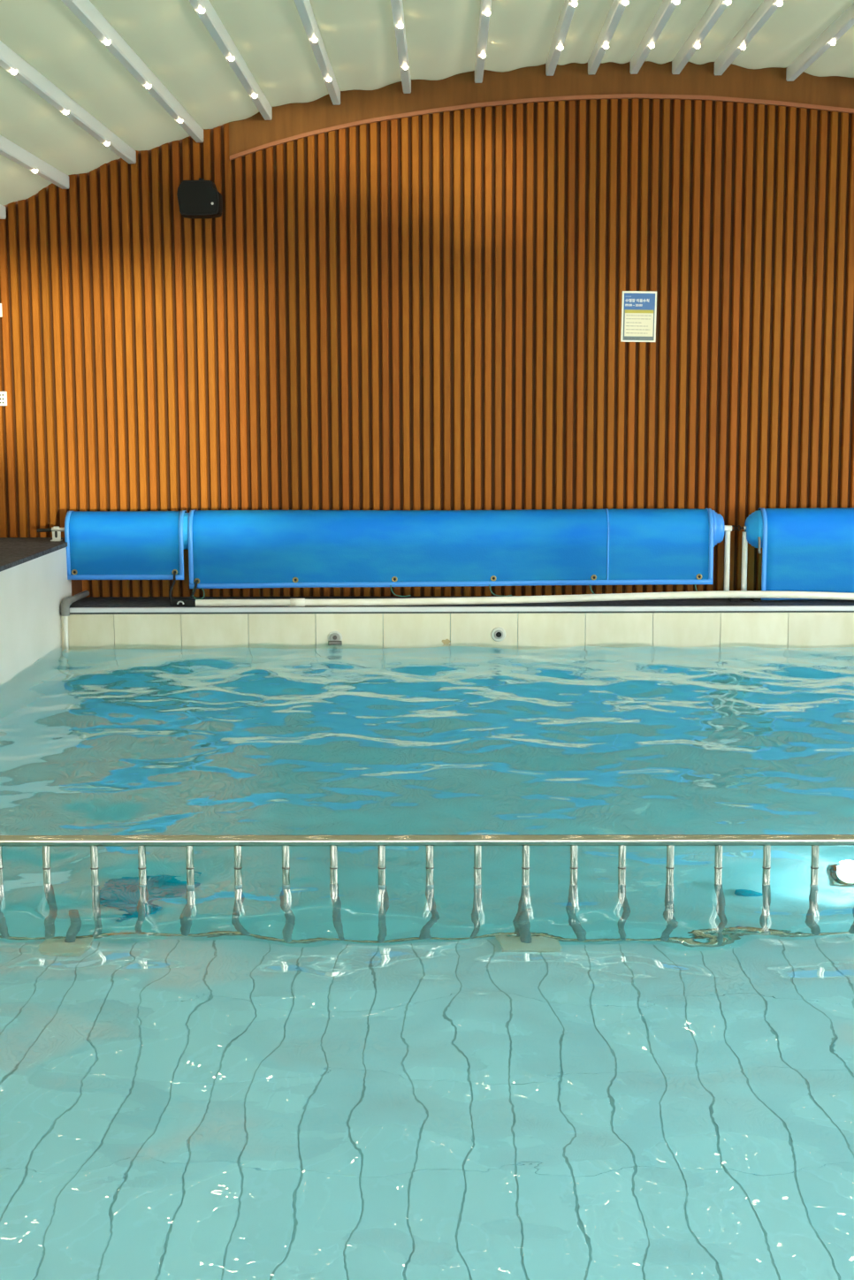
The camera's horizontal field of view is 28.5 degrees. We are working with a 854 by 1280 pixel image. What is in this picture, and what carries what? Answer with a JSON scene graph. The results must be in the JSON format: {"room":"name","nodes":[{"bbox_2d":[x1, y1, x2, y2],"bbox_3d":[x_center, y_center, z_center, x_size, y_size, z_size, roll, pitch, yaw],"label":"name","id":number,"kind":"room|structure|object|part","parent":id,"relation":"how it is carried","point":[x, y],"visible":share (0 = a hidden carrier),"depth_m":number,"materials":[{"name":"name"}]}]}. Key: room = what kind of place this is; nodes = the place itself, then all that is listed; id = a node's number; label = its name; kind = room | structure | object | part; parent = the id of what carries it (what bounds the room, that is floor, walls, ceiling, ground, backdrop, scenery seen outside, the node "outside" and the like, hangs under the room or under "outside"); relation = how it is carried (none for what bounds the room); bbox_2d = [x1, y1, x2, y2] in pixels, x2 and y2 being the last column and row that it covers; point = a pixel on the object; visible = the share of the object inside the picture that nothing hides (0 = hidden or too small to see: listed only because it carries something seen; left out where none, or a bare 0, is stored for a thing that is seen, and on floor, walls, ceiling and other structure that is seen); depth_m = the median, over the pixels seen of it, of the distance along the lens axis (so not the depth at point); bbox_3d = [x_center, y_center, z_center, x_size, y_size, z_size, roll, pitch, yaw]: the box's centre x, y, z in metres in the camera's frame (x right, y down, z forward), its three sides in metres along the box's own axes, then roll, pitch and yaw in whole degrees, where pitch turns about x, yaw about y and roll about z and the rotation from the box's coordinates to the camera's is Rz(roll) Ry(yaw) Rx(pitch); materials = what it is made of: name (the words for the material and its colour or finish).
{"room":"indoor swimming pool","nodes":[
{"label":"indoor swimming pool","id":0,"kind":"room"},
{"bbox_2d":[0,547,71,685],"bbox_3d":[-2.970,1.208,6.311,0.250,1.980,13.900,0,8,1],"label":"wall","id":1,"kind":"structure","parent":0,"point":[32,592],"depth_m":11.80,"materials":[{"name":"white paint"}]},
{"bbox_2d":[0,537,67,571],"bbox_3d":[-3.531,0.187,6.351,1.392,0.035,14.250,0,8,1],"label":"trim","id":2,"kind":"structure","parent":1,"relation":"on","point":[14,552],"depth_m":12.36,"materials":[{"name":"grey"}]},
{"bbox_2d":[60,590,89,647],"bbox_3d":[-2.706,-0.001,13.010,0.070,0.716,0.654,0,8,4],"label":"pipe","id":3,"kind":"object","parent":1,"relation":"attached to","point":[66,602],"visible":0.81,"depth_m":12.69,"materials":[{"name":"white plastic"}]},
{"bbox_2d":[0,98,853,597],"bbox_3d":[1.446,-2.300,13.204,11.800,4.484,0.180,0,8,1],"label":"wall","id":4,"kind":"structure","parent":0,"point":[422,312],"depth_m":13.14,"materials":[{"name":"brown wood"}]},
{"bbox_2d":[0,303,2,317],"bbox_3d":[-3.357,-2.576,13.120,0.075,0.105,0.018,0,8,1],"label":"switch plate","id":5,"kind":"object","parent":4,"relation":"attached to","point":[1,310],"visible":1,"depth_m":13.11,"materials":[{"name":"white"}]},
{"bbox_2d":[0,391,7,405],"bbox_3d":[-3.343,-1.899,13.214,0.075,0.112,0.020,0,8,1],"label":"socket plate","id":6,"kind":"object","parent":4,"relation":"attached to","point":[3,394],"visible":1,"depth_m":13.21,"materials":[{"name":"white plastic"}]},
{"bbox_2d":[176,178,222,218],"bbox_3d":[-1.738,-3.392,12.880,0.331,0.300,0.288,0,8,1],"label":"wall speaker","id":7,"kind":"object","parent":4,"relation":"attached to","point":[201,198],"visible":1,"depth_m":12.75,"materials":[{"name":"black plastic"}]},
{"bbox_2d":[178,181,217,213],"bbox_3d":[-1.739,-3.359,12.752,0.298,0.238,0.014,0,8,1],"label":"grille","id":8,"kind":"object","parent":7,"relation":"attached to","point":[194,197],"depth_m":12.75,"materials":[{"name":"black"}]},
{"bbox_2d":[228,60,853,155],"bbox_3d":[2.859,-3.744,12.909,8.760,1.514,0.052,0,8,1],"label":"arched beam","id":9,"kind":"structure","parent":4,"relation":"attached to","point":[287,120],"depth_m":12.84,"materials":[{"name":"brown wood"}]},
{"bbox_2d":[229,93,853,159],"bbox_3d":[2.862,-3.575,12.906,8.755,1.209,0.045,0,8,1],"label":"trim","id":10,"kind":"structure","parent":4,"relation":"attached to","point":[620,95],"depth_m":12.84,"materials":[{"name":"brown wood"}]},
{"bbox_2d":[620,290,656,342],"bbox_3d":[1.650,-2.517,13.074,0.270,0.388,0.006,1,8,1],"label":"notice","id":11,"kind":"object","parent":4,"relation":"attached to","point":[638,308],"visible":1,"depth_m":13.07,"materials":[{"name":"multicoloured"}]},
{"bbox_2d":[0,0,853,205],"bbox_3d":[1.446,-2.493,4.553,11.600,1.523,16.940,0,8,1],"label":"ceiling","id":12,"kind":"structure","parent":0,"point":[170,37],"depth_m":11.06,"materials":[{"name":"fabric"}]},
{"bbox_2d":[0,204,6,219],"bbox_3d":[-3.382,-2.131,4.682,0.062,0.111,16.790,0,8,1],"label":"roof beam","id":13,"kind":"structure","parent":12,"relation":"attached to","point":[3,214],"depth_m":12.91,"materials":[{"name":"white"}]},
{"bbox_3d":[-3.132,-2.299,4.631,0.500,0.237,16.940,0,8,1],"label":"fabric panel","id":14,"kind":"part","parent":12,"relation":"part of","materials":[{"name":"white fabric"}]},
{"bbox_2d":[0,134,69,189],"bbox_3d":[-2.882,-2.355,4.645,0.062,0.111,16.790,0,8,1],"label":"roof beam","id":15,"kind":"structure","parent":12,"relation":"attached to","point":[11,150],"depth_m":11.85,"materials":[{"name":"white"}]},
{"bbox_3d":[-2.623,-2.496,4.597,0.520,0.210,16.940,0,8,1],"label":"fabric panel","id":16,"kind":"part","parent":12,"relation":"part of","materials":[{"name":"white fabric"}]},
{"bbox_2d":[0,40,136,163],"bbox_3d":[-2.363,-2.540,4.614,0.062,0.111,16.790,0,8,1],"label":"roof beam","id":17,"kind":"structure","parent":12,"relation":"attached to","point":[12,63],"depth_m":10.47,"materials":[{"name":"white metal"}]},
{"bbox_3d":[-2.102,-2.661,4.569,0.525,0.192,16.940,0,8,1],"label":"fabric panel","id":18,"kind":"part","parent":12,"relation":"part of","materials":[{"name":"white fabric"}]},
{"bbox_2d":[60,0,203,142],"bbox_3d":[-1.839,-2.695,4.586,0.062,0.111,16.790,0,8,1],"label":"roof beam","id":19,"kind":"structure","parent":12,"relation":"attached to","point":[85,11],"depth_m":10.02,"materials":[{"name":"white metal"}]},
{"bbox_3d":[-1.576,-2.825,4.540,0.528,0.192,16.940,0,8,1],"label":"fabric panel","id":20,"kind":"part","parent":12,"relation":"part of","materials":[{"name":"white fabric"}]},
{"bbox_2d":[188,0,272,120],"bbox_3d":[-1.312,-2.859,4.557,0.062,0.111,16.790,0,8,1],"label":"roof beam","id":21,"kind":"structure","parent":12,"relation":"attached to","point":[204,9],"depth_m":10.55,"materials":[{"name":"white metal"}]},
{"bbox_3d":[-1.049,-2.953,4.516,0.527,0.155,16.940,0,8,1],"label":"fabric panel","id":22,"kind":"part","parent":12,"relation":"part of","materials":[{"name":"white fabric"}]},
{"bbox_2d":[293,0,340,105],"bbox_3d":[-0.785,-2.969,4.536,0.062,0.111,16.790,0,8,1],"label":"roof beam","id":23,"kind":"structure","parent":12,"relation":"attached to","point":[304,8],"depth_m":10.87,"materials":[{"name":"white metal"}]},
{"bbox_3d":[-0.516,-3.042,4.498,0.540,0.139,16.940,0,8,1],"label":"fabric panel","id":24,"kind":"part","parent":12,"relation":"part of","materials":[{"name":"white fabric"}]},
{"bbox_2d":[390,0,411,93],"bbox_3d":[-0.245,-3.050,4.519,0.062,0.111,16.790,0,8,1],"label":"roof beam","id":25,"kind":"structure","parent":12,"relation":"attached to","point":[397,6],"depth_m":11.10,"materials":[{"name":"white metal"}]},
{"bbox_3d":[0.028,-3.115,4.481,0.547,0.144,16.940,0,8,1],"label":"fabric panel","id":26,"kind":"part","parent":12,"relation":"part of","materials":[{"name":"white fabric"}]},
{"bbox_2d":[474,0,491,83],"bbox_3d":[0.301,-3.125,4.502,0.062,0.111,16.790,0,8,1],"label":"roof beam","id":27,"kind":"structure","parent":12,"relation":"attached to","point":[485,5],"depth_m":11.29,"materials":[{"name":"white metal"}]},
{"bbox_3d":[0.572,-3.178,4.466,0.543,0.118,16.940,0,8,1],"label":"fabric panel","id":28,"kind":"part","parent":12,"relation":"part of","materials":[{"name":"white fabric"}]},
{"bbox_2d":[545,0,578,76],"bbox_3d":[0.844,-3.176,4.489,0.062,0.111,16.790,0,8,1],"label":"roof beam","id":29,"kind":"structure","parent":12,"relation":"attached to","point":[568,7],"depth_m":11.47,"materials":[{"name":"white metal"}]},
{"bbox_3d":[1.004,-3.211,4.457,0.320,0.068,16.940,0,8,1],"label":"fabric panel","id":30,"kind":"part","parent":12,"relation":"part of","materials":[{"name":"white fabric"}]},
{"bbox_2d":[587,0,628,74],"bbox_3d":[1.164,-3.183,4.484,0.062,0.111,16.790,0,8,1],"label":"roof beam","id":31,"kind":"structure","parent":12,"relation":"attached to","point":[617,8],"depth_m":11.49,"materials":[{"name":"white metal"}]},
{"bbox_3d":[1.324,-3.216,4.453,0.320,0.063,16.940,0,8,1],"label":"fabric panel","id":32,"kind":"part","parent":12,"relation":"part of","materials":[{"name":"white fabric"}]},
{"bbox_2d":[629,0,679,74],"bbox_3d":[1.484,-3.186,4.480,0.062,0.111,16.790,0,8,1],"label":"roof beam","id":33,"kind":"structure","parent":12,"relation":"attached to","point":[666,7],"depth_m":11.50,"materials":[{"name":"white metal"}]},
{"bbox_3d":[1.644,-3.215,4.449,0.320,0.067,16.940,0,8,1],"label":"fabric panel","id":34,"kind":"part","parent":12,"relation":"part of","materials":[{"name":"white fabric"}]},
{"bbox_2d":[671,0,731,74],"bbox_3d":[1.804,-3.183,4.477,0.062,0.111,16.790,0,8,1],"label":"roof beam","id":35,"kind":"structure","parent":12,"relation":"attached to","point":[715,10],"depth_m":11.51,"materials":[{"name":"white metal"}]},
{"bbox_3d":[1.964,-3.212,4.446,0.320,0.065,16.940,0,8,1],"label":"fabric panel","id":36,"kind":"part","parent":12,"relation":"part of","materials":[{"name":"white fabric"}]},
{"bbox_2d":[714,0,784,75],"bbox_3d":[2.124,-3.174,4.475,0.062,0.111,16.790,0,8,1],"label":"roof beam","id":37,"kind":"structure","parent":12,"relation":"attached to","point":[766,8],"depth_m":11.51,"materials":[{"name":"white metal"}]},
{"bbox_3d":[2.399,-3.174,4.447,0.550,0.125,16.940,0,8,1],"label":"fabric panel","id":38,"kind":"part","parent":12,"relation":"part of","materials":[{"name":"white fabric"}]},
{"bbox_2d":[785,2,853,81],"bbox_3d":[2.674,-3.130,4.475,0.062,0.111,16.790,0,8,1],"label":"roof beam","id":39,"kind":"structure","parent":12,"relation":"attached to","point":[828,38],"depth_m":11.61,"materials":[{"name":"white metal"}]},
{"bbox_3d":[2.944,-3.123,4.448,0.540,0.141,16.940,0,8,1],"label":"fabric panel","id":40,"kind":"part","parent":12,"relation":"part of","materials":[{"name":"white fabric"}]},
{"bbox_2d":[60,612,853,646],"bbox_3d":[1.189,0.512,12.934,8.020,1.490,0.300,0,8,1],"label":"wall","id":41,"kind":"structure","parent":0,"point":[666,628],"depth_m":12.71,"materials":[{"name":"beige tile"}]},
{"bbox_2d":[327,631,342,644],"bbox_3d":[-0.697,-0.003,12.718,0.112,0.131,0.034,0,8,1],"label":"water jet","id":42,"kind":"object","parent":41,"relation":"attached to","point":[334,637],"visible":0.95,"depth_m":12.71,"materials":[{"name":"silver plastic"}]},
{"bbox_2d":[441,639,450,644],"bbox_3d":[0.145,0.018,12.723,0.071,0.057,0.002,0,8,1],"label":"rust stain","id":43,"kind":"object","parent":41,"relation":"attached to","point":[446,641],"visible":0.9,"depth_m":12.72,"materials":[{"name":"brown"}]},
{"bbox_2d":[60,610,853,614],"bbox_3d":[1.184,-0.212,12.693,7.920,0.013,0.036,0,8,1],"label":"trim","id":44,"kind":"structure","parent":41,"relation":"attached to","point":[644,611],"depth_m":12.69,"materials":[{"name":"grey"}]},
{"bbox_2d":[69,605,853,612],"bbox_3d":[1.219,-0.235,12.686,7.850,0.035,0.042,0,8,1],"label":"trim","id":45,"kind":"structure","parent":41,"relation":"attached to","point":[709,607],"depth_m":12.68,"materials":[{"name":"white"}]},
{"bbox_2d":[491,626,505,641],"bbox_3d":[0.542,-0.042,12.703,0.112,0.112,0.026,0,8,1],"label":"water jet","id":46,"kind":"object","parent":41,"relation":"attached to","point":[498,634],"visible":1,"depth_m":12.70,"materials":[{"name":"beige plastic"}]},
{"bbox_2d":[69,595,853,608],"bbox_3d":[1.461,0.812,5.197,11.400,0.030,17.100,0,8,1],"label":"floor","id":47,"kind":"structure","parent":0,"point":[90,601],"depth_m":12.92,"materials":[{"name":"stone"}]},
{"bbox_2d":[169,598,196,606],"bbox_3d":[-1.864,-0.288,12.835,0.200,0.055,0.120,0,8,1],"label":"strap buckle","id":48,"kind":"object","parent":47,"relation":"on","point":[175,602],"visible":1,"depth_m":12.81,"materials":[{"name":"black plastic"}]},
{"bbox_2d":[36,508,744,601],"bbox_3d":[-0.289,-0.653,13.011,5.480,0.717,0.394,0,8,1],"label":"reel","id":49,"kind":"object","parent":47,"relation":"on","point":[182,530],"visible":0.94,"depth_m":12.90,"materials":[{"name":"blue plastic"}]},
{"bbox_3d":[-2.966,-0.852,13.039,0.126,0.034,0.031,0,8,1],"label":"handle","id":50,"kind":"part","parent":49,"relation":"part of","materials":[{"name":"black plastic"}]},
{"bbox_3d":[-1.958,-0.403,12.912,0.041,0.241,0.052,4,9,29],"label":"cord","id":51,"kind":"part","parent":49,"relation":"part of","materials":[{"name":"black plastic"}]},
{"bbox_3d":[-1.792,-0.388,12.910,0.065,0.143,0.032,-5,9,-32],"label":"cord","id":52,"kind":"part","parent":49,"relation":"part of","materials":[{"name":"black plastic"}]},
{"bbox_3d":[2.399,-0.865,12.980,0.102,0.042,0.025,0,8,1],"label":"chain","id":53,"kind":"part","parent":49,"relation":"part of","materials":[{"name":"black plastic"}]},
{"bbox_2d":[195,590,853,606],"bbox_3d":[1.592,-0.315,12.743,6.706,0.114,0.065,0,8,1],"label":"pvc pipe","id":54,"kind":"object","parent":47,"relation":"on","point":[720,594],"visible":1,"depth_m":12.73,"materials":[{"name":"white plastic"}]},
{"bbox_2d":[740,508,853,601],"bbox_3d":[3.788,-0.665,12.983,2.721,0.718,0.319,0,8,1],"label":"reel","id":55,"kind":"object","parent":47,"relation":"on","point":[764,529],"visible":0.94,"depth_m":12.86,"materials":[{"name":"blue plastic"}]},
{"bbox_3d":[1.156,1.771,9.854,8.520,0.150,6.750,0,8,1],"label":"floor","id":56,"kind":"structure","parent":0,"visible":0},
{"bbox_2d":[0,642,853,1279],"bbox_3d":[1.127,1.414,7.355,7.924,1.312,11.004,0,8,1],"label":"pool water","id":57,"kind":"object","parent":56,"relation":"on","point":[598,1078],"visible":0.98,"depth_m":5.34,"materials":[{"name":"teal liquid"}]},
{"bbox_3d":[1.093,2.275,4.169,8.120,0.830,4.650,0,8,1],"label":"floor","id":58,"kind":"structure","parent":0,"visible":0},
{"bbox_2d":[0,834,853,888],"bbox_3d":[1.114,1.148,6.289,7.920,0.812,0.222,0,8,1],"label":"rail","id":59,"kind":"object","parent":58,"relation":"on","point":[381,841],"visible":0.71,"depth_m":6.33,"materials":[{"name":"silver metal"}]},
{"bbox_3d":[1.114,0.754,6.324,7.920,0.043,0.043,0,8,1],"label":"handrail","id":60,"kind":"part","parent":59,"relation":"part of","materials":[{"name":"silver metal"}]}
]}

